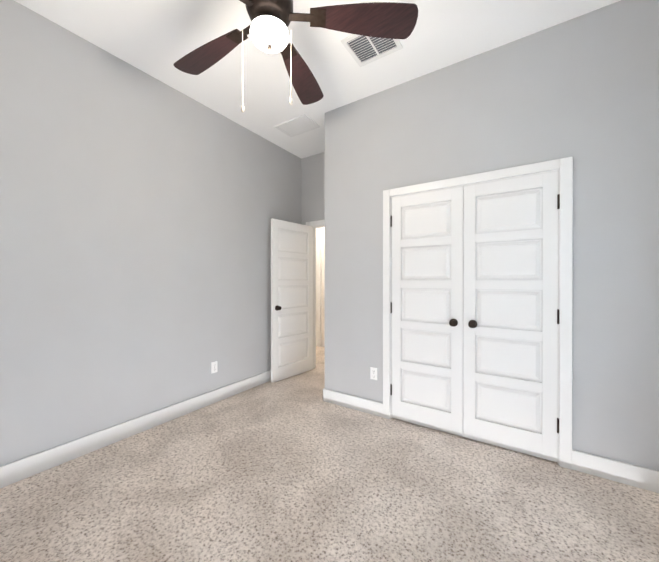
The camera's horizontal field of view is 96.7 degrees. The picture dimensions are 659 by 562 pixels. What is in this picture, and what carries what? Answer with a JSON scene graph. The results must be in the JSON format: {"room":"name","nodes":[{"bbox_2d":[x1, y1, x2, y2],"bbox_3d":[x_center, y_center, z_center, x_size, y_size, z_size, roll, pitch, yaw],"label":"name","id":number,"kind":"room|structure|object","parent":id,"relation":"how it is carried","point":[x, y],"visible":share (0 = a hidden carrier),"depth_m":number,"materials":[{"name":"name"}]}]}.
{"room":"empty bedroom","nodes":[
{"label":"empty bedroom","id":0,"kind":"room"},
{"bbox_2d":[0,0,300,466],"bbox_3d":[-1.530,-0.253,2.676,0.120,3.050,4.140,0,0,33],"label":"wall","id":1,"kind":"structure","parent":0,"point":[139,210],"depth_m":2.32,"materials":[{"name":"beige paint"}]},
{"bbox_2d":[0,370,270,487],"bbox_3d":[-1.474,1.208,2.642,0.016,0.130,3.900,0,0,33],"label":"baseboard","id":2,"kind":"structure","parent":1,"relation":"attached to","point":[21,469],"depth_m":2.29,"materials":[{"name":"white wood"}]},
{"bbox_2d":[211,361,217,373],"bbox_3d":[-1.202,0.901,3.061,0.008,0.115,0.070,0,0,33],"label":"outlet","id":3,"kind":"object","parent":1,"relation":"attached to","point":[214,368],"visible":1,"depth_m":3.06,"materials":[{"name":"white plastic"}]},
{"bbox_2d":[301,152,324,224],"bbox_3d":[1.074,-0.254,3.369,3.470,3.050,0.120,0,0,33],"label":"wall","id":4,"kind":"structure","parent":0,"point":[313,188],"depth_m":4.15,"materials":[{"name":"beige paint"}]},
{"bbox_2d":[271,218,312,382],"bbox_3d":[-0.483,0.243,3.902,0.167,2.030,0.720,0,0,40],"label":"door leaf","id":5,"kind":"structure","parent":4,"relation":"in","point":[291,298],"depth_m":3.86,"materials":[{"name":"white paint"}]},
{"bbox_2d":[306,220,324,368],"bbox_3d":[0.063,0.213,4.035,0.866,2.113,0.160,0,0,33],"label":"door frame","id":6,"kind":"structure","parent":4,"relation":"attached to","point":[314,291],"depth_m":4.26,"materials":[{"name":"white wood"}]},
{"bbox_2d":[14,0,620,158],"bbox_3d":[-0.507,-1.838,2.855,5.790,0.120,5.570,0,0,33],"label":"ceiling","id":7,"kind":"structure","parent":0,"point":[157,39],"depth_m":2.20,"materials":[{"name":"white paint"}]},
{"bbox_2d":[173,0,417,112],"bbox_3d":[-0.371,-1.338,1.596,1.482,0.875,1.538,0,0,33],"label":"ceiling fan","id":8,"kind":"object","parent":7,"relation":"hanging from","point":[266,29],"visible":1,"depth_m":1.60,"materials":[{"name":"brown wood"}]},
{"bbox_2d":[274,114,319,136],"bbox_3d":[-0.370,-1.773,3.363,0.440,0.012,0.290,0,0,33],"label":"vent panel","id":9,"kind":"object","parent":7,"relation":"attached to","point":[298,125],"visible":0.96,"depth_m":3.35,"materials":[{"name":"grey metal"}]},
{"bbox_2d":[341,34,402,66],"bbox_3d":[0.320,-1.770,2.192,0.360,0.013,0.310,0,0,33],"label":"ceiling vent","id":10,"kind":"object","parent":7,"relation":"in","point":[362,50],"visible":0.75,"depth_m":2.22,"materials":[{"name":"grey metal"}]},
{"bbox_2d":[316,227,324,339],"bbox_3d":[0.339,-0.259,5.408,4.400,3.050,0.120,0,0,33],"label":"wall","id":11,"kind":"structure","parent":0,"point":[320,232],"depth_m":5.65,"materials":[{"name":"white paint"}]},
{"bbox_2d":[316,241,316,345],"bbox_3d":[-0.564,0.238,5.863,0.766,2.030,0.101,0,0,33],"label":"door leaf","id":12,"kind":"structure","parent":11,"relation":"in","point":[316,293],"depth_m":5.68,"materials":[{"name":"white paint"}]},
{"bbox_2d":[316,237,320,346],"bbox_3d":[-0.544,0.210,5.888,0.900,2.110,0.050,0,0,33],"label":"door frame","id":13,"kind":"structure","parent":11,"relation":"attached to","point":[318,239],"depth_m":5.64,"materials":[{"name":"white wood"}]},
{"bbox_2d":[325,110,332,390],"bbox_3d":[0.204,-0.254,3.402,0.100,3.050,0.780,0,0,33],"label":"wall","id":14,"kind":"structure","parent":0,"point":[328,250],"depth_m":3.07,"materials":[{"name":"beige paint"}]},
{"bbox_2d":[323,388,331,402],"bbox_3d":[-0.021,1.206,3.078,0.116,0.130,0.016,0,0,33],"label":"baseboard","id":15,"kind":"structure","parent":14,"relation":"attached to","point":[326,395],"depth_m":3.08,"materials":[{"name":"white wood"}]},
{"bbox_2d":[0,346,658,561],"bbox_3d":[-0.507,1.322,2.862,5.790,0.100,5.570,0,0,33],"label":"floor","id":16,"kind":"structure","parent":0,"point":[295,468],"depth_m":1.72,"materials":[{"name":"carpet"}]},
{"bbox_2d":[333,0,658,470],"bbox_3d":[1.080,-0.252,2.432,2.430,3.050,0.120,0,0,33],"label":"wall","id":17,"kind":"structure","parent":0,"point":[582,91],"depth_m":1.98,"materials":[{"name":"grey paint"}]},
{"bbox_2d":[331,391,382,416],"bbox_3d":[0.263,1.207,2.891,0.596,0.130,0.016,0,0,33],"label":"baseboard","id":18,"kind":"structure","parent":17,"relation":"attached to","point":[358,404],"depth_m":2.87,"materials":[{"name":"white wood"}]},
{"bbox_2d":[370,367,376,379],"bbox_3d":[0.422,0.882,2.790,0.070,0.115,0.008,0,0,33],"label":"outlet","id":19,"kind":"object","parent":17,"relation":"attached to","point":[373,373],"visible":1,"depth_m":2.79,"materials":[{"name":"white plastic"}]},
{"bbox_2d":[390,186,462,436],"bbox_3d":[0.813,0.246,2.522,0.613,2.030,0.101,0,0,33],"label":"closet door","id":20,"kind":"structure","parent":17,"relation":"in","point":[426,387],"depth_m":2.52,"materials":[{"name":"white paint"}]},
{"bbox_2d":[383,157,572,469],"bbox_3d":[1.109,0.243,2.413,1.260,2.060,0.120,0,0,33],"label":"door frame","id":21,"kind":"structure","parent":17,"relation":"attached to","point":[558,270],"depth_m":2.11,"materials":[{"name":"white wood"}]},
{"bbox_2d":[463,170,559,462],"bbox_3d":[1.328,0.247,2.184,0.613,2.030,0.101,0,0,33],"label":"closet door","id":22,"kind":"structure","parent":17,"relation":"in","point":[510,314],"depth_m":2.18,"materials":[{"name":"white paint"}]},
{"bbox_2d":[572,450,658,492],"bbox_3d":[1.845,1.209,1.851,0.510,0.130,0.016,0,0,33],"label":"baseboard","id":23,"kind":"structure","parent":17,"relation":"attached to","point":[624,473],"depth_m":1.86,"materials":[{"name":"white wood"}]}
]}

